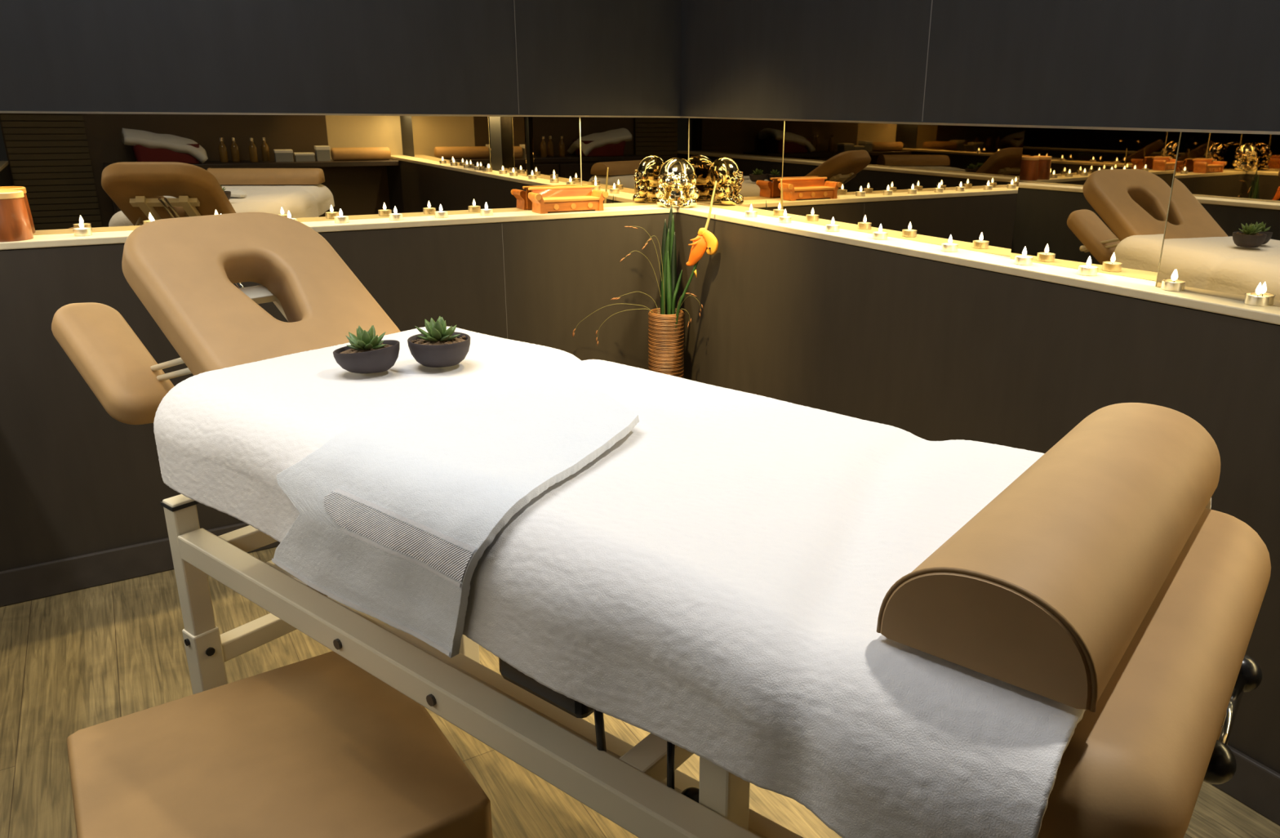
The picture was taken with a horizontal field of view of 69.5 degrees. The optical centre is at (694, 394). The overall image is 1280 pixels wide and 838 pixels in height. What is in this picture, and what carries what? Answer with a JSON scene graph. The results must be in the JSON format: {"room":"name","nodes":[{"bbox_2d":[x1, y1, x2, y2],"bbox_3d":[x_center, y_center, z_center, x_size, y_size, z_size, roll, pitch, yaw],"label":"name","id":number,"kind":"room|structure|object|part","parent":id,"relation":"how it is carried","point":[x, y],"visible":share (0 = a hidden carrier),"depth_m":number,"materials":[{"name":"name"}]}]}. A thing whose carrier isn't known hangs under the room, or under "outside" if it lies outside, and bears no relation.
{"room":"spa","nodes":[
{"label":"spa","id":0,"kind":"room"},
{"bbox_2d":[0,0,681,570],"bbox_3d":[-0.900,-0.833,2.634,2.230,2.500,0.161,-10,20,-31],"label":"wall","id":1,"kind":"structure","parent":0,"point":[76,479],"depth_m":2.50,"materials":[{"name":"grey paint"}]},
{"bbox_2d":[0,522,279,606],"bbox_3d":[-0.936,0.349,2.880,2.070,0.095,0.014,-10,20,-31],"label":"baseboard","id":2,"kind":"structure","parent":1,"relation":"attached to","point":[34,581],"depth_m":2.46,"materials":[{"name":"grey wood"}]},
{"bbox_2d":[0,113,581,235],"bbox_3d":[-1.118,-0.637,2.592,1.759,0.296,0.006,-10,20,-31],"label":"mirror panel","id":3,"kind":"object","parent":1,"relation":"attached to","point":[104,171],"visible":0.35,"depth_m":2.56,"materials":[{"name":"brown mirror"}]},
{"bbox_2d":[0,111,679,117],"bbox_3d":[-0.929,-0.779,2.558,2.086,0.005,0.008,-10,20,-31],"label":"trim","id":4,"kind":"structure","parent":1,"relation":"attached to","point":[1,112],"depth_m":2.48,"materials":[{"name":"silver metal"}]},
{"bbox_2d":[0,204,702,249],"bbox_3d":[-0.910,-0.504,2.702,2.184,0.018,0.118,-10,20,-31],"label":"ledge","id":5,"kind":"object","parent":1,"relation":"on","point":[112,237],"visible":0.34,"depth_m":2.69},
{"bbox_2d":[0,190,33,241],"bbox_3d":[-1.661,-0.432,2.218,0.095,0.114,0.095,-10,20,-31],"label":"jar","id":6,"kind":"object","parent":5,"relation":"on","point":[15,223],"visible":1,"depth_m":2.20,"materials":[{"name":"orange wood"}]},
{"bbox_2d":[72,219,92,235],"bbox_3d":[-1.539,-0.421,2.313,0.041,0.040,0.041,-10,20,-31],"label":"tealight","id":7,"kind":"object","parent":5,"relation":"on","point":[82,231],"visible":1,"depth_m":2.31,"materials":[{"name":"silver metal"}]},
{"bbox_2d":[72,227,92,235],"bbox_3d":[-1.539,-0.410,2.316,0.041,0.017,0.041,-10,20,-31],"label":"cup","id":8,"kind":"object","parent":7,"relation":"on","point":[77,231],"depth_m":2.30,"materials":[{"name":"silver metal"}]},
{"bbox_2d":[287,210,297,220],"bbox_3d":[-1.127,-0.493,2.561,0.041,0.040,0.041,-6,19,-22],"label":"tealight","id":9,"kind":"object","parent":5,"relation":"on","point":[289,215],"visible":0.28,"depth_m":2.56,"materials":[{"name":"silver metal"}]},
{"bbox_2d":[333,208,349,222],"bbox_3d":[-1.008,-0.512,2.628,0.041,0.040,0.041,9,19,26],"label":"tealight","id":10,"kind":"object","parent":5,"relation":"on","point":[339,219],"visible":1,"depth_m":2.62,"materials":[{"name":"white wax"}]},
{"bbox_2d":[333,215,349,222],"bbox_3d":[-1.008,-0.501,2.631,0.041,0.017,0.041,9,19,26],"label":"cup","id":11,"kind":"object","parent":10,"relation":"on","point":[339,219],"depth_m":2.62,"materials":[{"name":"silver metal"}]},
{"bbox_2d":[388,206,403,220],"bbox_3d":[-0.878,-0.535,2.707,0.041,0.040,0.041,-3,18,-12],"label":"tealight","id":12,"kind":"object","parent":5,"relation":"on","point":[393,216],"visible":1,"depth_m":2.70,"materials":[{"name":"silver metal"}]},
{"bbox_2d":[388,213,403,220],"bbox_3d":[-0.878,-0.524,2.710,0.041,0.017,0.041,-3,18,-12],"label":"cup","id":13,"kind":"object","parent":12,"relation":"on","point":[393,216],"depth_m":2.70,"materials":[{"name":"silver metal"}]},
{"bbox_2d":[434,204,448,217],"bbox_3d":[-0.765,-0.556,2.779,0.041,0.040,0.041,13,21,35],"label":"tealight","id":14,"kind":"object","parent":5,"relation":"on","point":[441,214],"visible":1,"depth_m":2.77,"materials":[{"name":"silver metal"}]},
{"bbox_2d":[434,210,448,217],"bbox_3d":[-0.765,-0.545,2.782,0.041,0.017,0.041,13,21,35],"label":"cup","id":15,"kind":"object","parent":14,"relation":"on","point":[441,214],"depth_m":2.77,"materials":[{"name":"silver metal"}]},
{"bbox_2d":[480,201,493,215],"bbox_3d":[-0.645,-0.578,2.855,0.041,0.040,0.041,0,17,-3],"label":"tealight","id":16,"kind":"object","parent":5,"relation":"on","point":[486,211],"visible":1,"depth_m":2.85,"materials":[{"name":"silver metal"}]},
{"bbox_2d":[480,208,493,215],"bbox_3d":[-0.645,-0.567,2.859,0.041,0.017,0.041,0,17,-3],"label":"cup","id":17,"kind":"object","parent":16,"relation":"on","point":[482,211],"depth_m":2.84,"materials":[{"name":"silver metal"}]},
{"bbox_2d":[528,185,608,213],"bbox_3d":[-0.412,-0.635,2.986,0.256,0.076,0.088,-10,20,-31],"label":"tray","id":18,"kind":"object","parent":5,"relation":"on","point":[544,200],"visible":1,"depth_m":2.98,"materials":[{"name":"orange wood"}]},
{"bbox_3d":[-0.501,-0.610,2.927,0.030,0.062,0.068,-10,20,-31],"label":"scroll arm","id":19,"kind":"part","parent":18,"relation":"part of","materials":[{"name":"orange wood"}]},
{"bbox_3d":[-0.432,-0.676,3.006,0.232,0.010,0.015,-10,20,-31],"label":"rail","id":20,"kind":"part","parent":18,"relation":"part of","materials":[{"name":"orange wood"}]},
{"bbox_3d":[-0.431,-0.657,3.010,0.212,0.036,0.014,-10,20,-31],"label":"backrest","id":21,"kind":"part","parent":18,"relation":"part of","materials":[{"name":"orange wood"}]},
{"bbox_3d":[-0.411,-0.634,2.983,0.200,0.009,0.070,-10,20,-31],"label":"seat","id":22,"kind":"part","parent":18,"relation":"part of","materials":[{"name":"orange wood"}]},
{"bbox_3d":[-0.317,-0.643,3.039,0.030,0.062,0.068,-10,20,-31],"label":"scroll arm","id":23,"kind":"part","parent":18,"relation":"part of","materials":[{"name":"orange wood"}]},
{"bbox_2d":[654,157,699,208],"bbox_3d":[-0.058,-0.728,3.156,0.155,0.165,0.126,1,17,1],"label":"figurine","id":24,"kind":"object","parent":5,"relation":"on","point":[677,176],"visible":0.98,"depth_m":3.13,"materials":[{"name":"gold metal"}]},
{"bbox_2d":[579,116,688,207],"bbox_3d":[-0.198,-0.799,3.153,0.421,0.296,0.006,-10,20,-31],"label":"mirror panel","id":25,"kind":"object","parent":1,"relation":"attached to","point":[624,157],"visible":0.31,"depth_m":3.14,"materials":[{"name":"brown mirror"}]},
{"bbox_2d":[0,546,1279,837],"bbox_3d":[0.021,0.860,1.520,2.330,0.050,3.810,-10,20,-31],"label":"floor","id":26,"kind":"structure","parent":0,"point":[72,661],"depth_m":1.99,"materials":[{"name":"brown wood"}]},
{"bbox_2d":[66,650,493,837],"bbox_3d":[-0.542,0.680,1.233,0.412,0.450,0.444,-11,21,-34],"label":"stool","id":27,"kind":"object","parent":26,"relation":"on","point":[320,745],"visible":0.91,"depth_m":1.16,"materials":[{"name":"brown leather"}]},
{"bbox_2d":[51,212,1271,837],"bbox_3d":[-0.347,0.299,1.456,2.064,1.049,0.578,13,21,35],"label":"massage table","id":28,"kind":"object","parent":26,"relation":"on","point":[1137,765],"visible":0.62,"depth_m":1.06,"materials":[{"name":"beige leather"}]},
{"bbox_3d":[-0.970,-0.059,1.709,0.376,0.120,0.012,16,23,39],"label":"arm rod","id":29,"kind":"part","parent":28,"relation":"part of","materials":[{"name":"beige paint"}]},
{"bbox_3d":[-0.970,-0.038,1.715,0.376,0.120,0.012,16,23,39],"label":"arm rod","id":30,"kind":"part","parent":28,"relation":"part of","materials":[{"name":"beige paint"}]},
{"bbox_3d":[-0.810,0.466,1.534,0.036,0.635,0.036,13,21,35],"label":"leg","id":31,"kind":"part","parent":28,"relation":"part of","materials":[{"name":"beige paint"}]},
{"bbox_3d":[-0.264,0.358,1.068,1.325,0.040,0.040,13,21,35],"label":"rail","id":32,"kind":"part","parent":28,"relation":"part of","materials":[{"name":"beige paint"}]},
{"bbox_3d":[-0.219,0.403,1.193,1.220,0.030,0.028,13,21,35],"label":"rail","id":33,"kind":"part","parent":28,"relation":"part of","materials":[{"name":"beige paint"}]},
{"bbox_3d":[-0.135,0.280,1.048,0.135,0.090,0.124,13,21,35],"label":"lift motor","id":34,"kind":"part","parent":28,"relation":"part of","materials":[{"name":"black plastic"}]},
{"bbox_3d":[-0.099,0.336,0.959,0.010,0.101,0.020,-14,23,-39],"label":"lift rod","id":35,"kind":"part","parent":28,"relation":"part of","materials":[{"name":"black plastic"}]},
{"bbox_3d":[-0.023,0.363,0.908,0.008,0.140,0.008,13,21,35],"label":"lift rod","id":36,"kind":"part","parent":28,"relation":"part of","materials":[{"name":"black metal"}]},
{"bbox_2d":[153,326,1211,837],"bbox_3d":[-0.128,0.109,1.228,1.355,0.152,0.656,13,21,35],"label":"sheet","id":37,"kind":"object","parent":28,"relation":"on","point":[713,584],"visible":0.72,"depth_m":0.89,"materials":[{"name":"white fabric"}]},
{"bbox_2d":[333,324,399,373],"bbox_3d":[-0.500,-0.072,1.404,0.100,0.070,0.074,1,17,0],"label":"succulent bowl","id":38,"kind":"object","parent":37,"relation":"on","point":[366,353],"visible":1,"depth_m":1.39,"materials":[{"name":"ceramic"}]},
{"bbox_2d":[407,315,470,367],"bbox_3d":[-0.401,-0.086,1.446,0.096,0.073,0.092,1,17,0],"label":"succulent bowl","id":39,"kind":"object","parent":37,"relation":"on","point":[438,347],"visible":1,"depth_m":1.42,"materials":[{"name":"ceramic"}]},
{"bbox_2d":[271,375,639,657],"bbox_3d":[-0.256,0.116,1.180,0.400,0.188,0.413,13,21,35],"label":"hand towel","id":40,"kind":"object","parent":37,"relation":"on","point":[394,523],"visible":1,"depth_m":1.05,"materials":[{"name":"white fabric"}]},
{"bbox_2d":[876,402,1220,711],"bbox_3d":[0.368,0.104,0.865,0.164,0.078,0.535,13,21,35],"label":"bolster","id":41,"kind":"object","parent":37,"relation":"on","point":[1045,590],"visible":1,"depth_m":0.71,"materials":[{"name":"beige leather"}]},
{"bbox_3d":[-0.002,0.409,0.925,0.028,0.027,0.028,13,21,35],"label":"lock knob","id":42,"kind":"part","parent":28,"relation":"part of","materials":[{"name":"black plastic"}]},
{"bbox_3d":[0.501,0.355,0.891,0.042,0.041,0.042,13,21,35],"label":"ball knob","id":43,"kind":"part","parent":28,"relation":"part of","materials":[{"name":"black plastic"}]},
{"bbox_3d":[0.558,0.333,0.963,0.016,0.016,0.181,13,21,35],"label":"release handle","id":44,"kind":"part","parent":28,"relation":"part of","materials":[{"name":"silver metal"}]},
{"bbox_3d":[0.614,0.312,1.034,0.042,0.041,0.042,13,21,35],"label":"ball knob","id":45,"kind":"part","parent":28,"relation":"part of","materials":[{"name":"black plastic"}]},
{"bbox_2d":[648,307,684,377],"bbox_3d":[-0.097,0.006,3.167,0.121,0.600,0.121,-10,20,-31],"label":"vase","id":46,"kind":"object","parent":26,"relation":"on","point":[666,352],"visible":0.34,"depth_m":3.06,"materials":[{"name":"wicker"}]},
{"bbox_2d":[572,226,703,346],"bbox_3d":[-0.187,-0.337,3.035,0.431,0.432,0.086,0,17,-3],"label":"grass spray","id":47,"kind":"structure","parent":46,"relation":"in","point":[649,239],"depth_m":3.03,"materials":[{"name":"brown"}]},
{"bbox_3d":[-0.253,-0.212,3.047,0.285,0.185,0.013,-2,18,-10],"label":"grass stem","id":48,"kind":"part","parent":47,"relation":"part of","materials":[{"name":"brown"}]},
{"bbox_3d":[-0.215,-0.203,3.051,0.212,0.166,0.011,-3,18,-13],"label":"grass stem","id":49,"kind":"part","parent":47,"relation":"part of","materials":[{"name":"brown"}]},
{"bbox_3d":[-0.180,-0.233,3.053,0.159,0.224,0.008,-3,18,-10],"label":"grass stem","id":50,"kind":"part","parent":47,"relation":"part of","materials":[{"name":"brown"}]},
{"bbox_3d":[-0.169,-0.306,3.074,0.133,0.351,0.027,-2,17,-8],"label":"grass stem","id":51,"kind":"part","parent":47,"relation":"part of","materials":[{"name":"brown"}]},
{"bbox_3d":[-0.160,-0.345,3.065,0.117,0.430,0.024,-1,17,-4],"label":"grass stem","id":52,"kind":"part","parent":47,"relation":"part of","materials":[{"name":"brown"}]},
{"bbox_3d":[-0.129,-0.328,3.061,0.074,0.401,0.017,-4,18,-15],"label":"grass stem","id":53,"kind":"part","parent":47,"relation":"part of","materials":[{"name":"brown"}]},
{"bbox_2d":[660,204,682,314],"bbox_3d":[-0.084,-0.364,3.070,0.062,0.525,0.083,-10,20,-31],"label":"bunch","id":54,"kind":"object","parent":46,"relation":"in","point":[668,255],"visible":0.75,"depth_m":3.05,"materials":[{"name":"green plant"}]},
{"bbox_2d":[675,181,718,334],"bbox_3d":[0.000,-0.396,2.983,0.154,0.581,0.036,2,17,3],"label":"flower","id":55,"kind":"object","parent":46,"relation":"in","point":[705,239],"visible":1,"depth_m":2.95,"materials":[{"name":"orange plant"}]},
{"bbox_3d":[-0.025,-0.300,3.025,0.104,0.372,0.009,1,17,0],"label":"stem","id":56,"kind":"part","parent":55,"relation":"part of","materials":[{"name":"green plant"}]},
{"bbox_2d":[778,216,791,222],"bbox_3d":[0.273,-0.527,2.766,0.041,0.017,0.041,3,17,6],"label":"cup","id":57,"kind":"object","parent":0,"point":[781,219],"depth_m":2.75,"materials":[{"name":"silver metal"}]},
{"bbox_2d":[825,224,839,231],"bbox_3d":[0.388,-0.468,2.581,0.041,0.017,0.041,-10,20,-32],"label":"cup","id":58,"kind":"object","parent":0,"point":[828,228],"depth_m":2.57,"materials":[{"name":"silver metal"}]},
{"bbox_2d":[872,231,888,239],"bbox_3d":[0.492,-0.421,2.436,0.041,0.017,0.041,6,18,16],"label":"cup","id":59,"kind":"object","parent":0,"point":[879,235],"depth_m":2.42,"materials":[{"name":"silver metal"}]},
{"bbox_2d":[941,242,958,252],"bbox_3d":[0.622,-0.358,2.239,0.041,0.017,0.041,-7,19,-23],"label":"cup","id":60,"kind":"object","parent":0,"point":[946,246],"depth_m":2.23,"materials":[{"name":"silver metal"}]},
{"bbox_2d":[677,0,1279,773],"bbox_3d":[0.937,-0.526,1.723,0.160,2.500,3.666,-10,20,-31],"label":"wall","id":61,"kind":"structure","parent":0,"point":[929,349],"depth_m":2.09,"materials":[{"name":"grey"}]},
{"bbox_2d":[688,118,1025,257],"bbox_3d":[0.369,-0.646,2.682,0.005,0.296,1.439,-10,20,-31],"label":"mirror panel","id":62,"kind":"object","parent":61,"relation":"attached to","point":[929,184],"visible":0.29,"depth_m":2.50,"materials":[{"name":"silver metal"}]},
{"bbox_2d":[678,205,1279,324],"bbox_3d":[0.944,-0.187,1.761,0.118,0.018,3.546,-10,20,-31],"label":"ledge","id":63,"kind":"object","parent":61,"relation":"attached to","point":[1139,288],"visible":0.92,"depth_m":2.04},
{"bbox_2d":[744,204,757,217],"bbox_3d":[0.179,-0.581,2.898,0.041,0.040,0.041,-15,23,-41],"label":"tealight","id":64,"kind":"object","parent":63,"relation":"on","point":[751,213],"visible":1,"depth_m":2.89,"materials":[{"name":"white wax"}]},
{"bbox_2d":[744,210,757,217],"bbox_3d":[0.179,-0.570,2.901,0.041,0.017,0.041,-15,23,-41],"label":"cup","id":65,"kind":"object","parent":64,"relation":"on","point":[748,213],"depth_m":2.89,"materials":[{"name":"silver metal"}]},
{"bbox_2d":[778,209,791,222],"bbox_3d":[0.273,-0.537,2.763,0.041,0.040,0.041,3,17,6],"label":"tealight","id":66,"kind":"object","parent":63,"relation":"on","point":[784,219],"visible":1,"depth_m":2.75,"materials":[{"name":"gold metal"}]},
{"bbox_2d":[825,217,839,231],"bbox_3d":[0.389,-0.478,2.577,0.041,0.040,0.041,-10,20,-32],"label":"tealight","id":67,"kind":"object","parent":63,"relation":"on","point":[828,228],"visible":1,"depth_m":2.57,"materials":[{"name":"silver metal"}]},
{"bbox_2d":[872,224,888,239],"bbox_3d":[0.492,-0.432,2.433,0.041,0.040,0.041,6,18,16],"label":"tealight","id":68,"kind":"object","parent":63,"relation":"on","point":[879,235],"visible":1,"depth_m":2.42,"materials":[{"name":"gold metal"}]},
{"bbox_2d":[941,235,958,252],"bbox_3d":[0.622,-0.369,2.236,0.041,0.040,0.041,-7,19,-23],"label":"tealight","id":69,"kind":"object","parent":63,"relation":"on","point":[948,246],"visible":1,"depth_m":2.23,"materials":[{"name":"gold metal"}]},
{"bbox_2d":[1013,246,1033,265],"bbox_3d":[0.737,-0.311,2.055,0.041,0.040,0.041,9,19,25],"label":"tealight","id":70,"kind":"object","parent":63,"relation":"on","point":[1024,260],"visible":1,"depth_m":2.05,"materials":[{"name":"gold metal"}]},
{"bbox_2d":[1077,256,1098,275],"bbox_3d":[0.828,-0.272,1.932,0.041,0.040,0.041,-4,18,-13],"label":"tealight","id":71,"kind":"object","parent":63,"relation":"on","point":[1086,270],"visible":1,"depth_m":1.92,"materials":[{"name":"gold metal"}]},
{"bbox_2d":[1160,269,1183,291],"bbox_3d":[0.926,-0.223,1.776,0.041,0.040,0.041,13,21,34],"label":"tealight","id":72,"kind":"object","parent":63,"relation":"on","point":[1166,286],"visible":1,"depth_m":1.77,"materials":[{"name":"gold metal"}]},
{"bbox_2d":[1244,282,1270,306],"bbox_3d":[1.011,-0.182,1.648,0.041,0.040,0.041,-1,17,-4],"label":"tealight","id":73,"kind":"object","parent":63,"relation":"on","point":[1250,300],"visible":1,"depth_m":1.64,"materials":[{"name":"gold metal"}]},
{"bbox_2d":[680,115,1279,134],"bbox_3d":[0.913,-0.476,1.661,0.008,0.005,3.566,-10,20,-31],"label":"trim","id":74,"kind":"structure","parent":61,"relation":"attached to","point":[715,117],"depth_m":1.96,"materials":[{"name":"silver metal"}]},
{"bbox_2d":[1010,127,1180,280],"bbox_3d":[0.850,-0.411,1.946,0.005,0.296,0.380,-12,21,-35],"label":"mirror panel","id":75,"kind":"object","parent":61,"relation":"attached to","point":[1101,195],"visible":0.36,"depth_m":1.94,"materials":[{"name":"brown mirror"}]},
{"bbox_2d":[1155,132,1279,306],"bbox_3d":[1.435,-0.124,1.047,0.006,0.296,1.839,-11,21,-33],"label":"mirror panel","id":76,"kind":"object","parent":61,"relation":"attached to","point":[1221,236],"visible":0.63,"depth_m":1.68,"materials":[{"name":"brown mirror"}]},
{"bbox_2d":[1212,743,1279,825],"bbox_3d":[0.884,0.651,1.982,0.014,0.095,3.536,-10,20,-31],"label":"baseboard","id":77,"kind":"structure","parent":61,"relation":"attached to","point":[1253,783],"depth_m":1.72,"materials":[{"name":"grey wood"}]},
{"bbox_2d":[1013,255,1033,265],"bbox_3d":[0.737,-0.301,2.058,0.041,0.017,0.041,9,19,25],"label":"cup","id":78,"kind":"object","parent":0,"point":[1019,260],"depth_m":2.04,"materials":[{"name":"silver metal"}]},
{"bbox_2d":[1077,265,1098,275],"bbox_3d":[0.828,-0.261,1.935,0.041,0.017,0.041,-4,18,-13],"label":"cup","id":79,"kind":"object","parent":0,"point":[1086,270],"depth_m":1.92,"materials":[{"name":"silver metal"}]},
{"bbox_2d":[1160,279,1183,291],"bbox_3d":[0.925,-0.212,1.780,0.041,0.017,0.041,13,21,34],"label":"cup","id":80,"kind":"object","parent":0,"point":[1166,286],"depth_m":1.76,"materials":[{"name":"silver metal"}]},
{"bbox_2d":[1244,293,1270,306],"bbox_3d":[1.011,-0.171,1.652,0.041,0.017,0.041,-1,17,-4],"label":"cup","id":81,"kind":"object","parent":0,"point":[1250,300],"depth_m":1.64,"materials":[{"name":"silver metal"}]}
]}

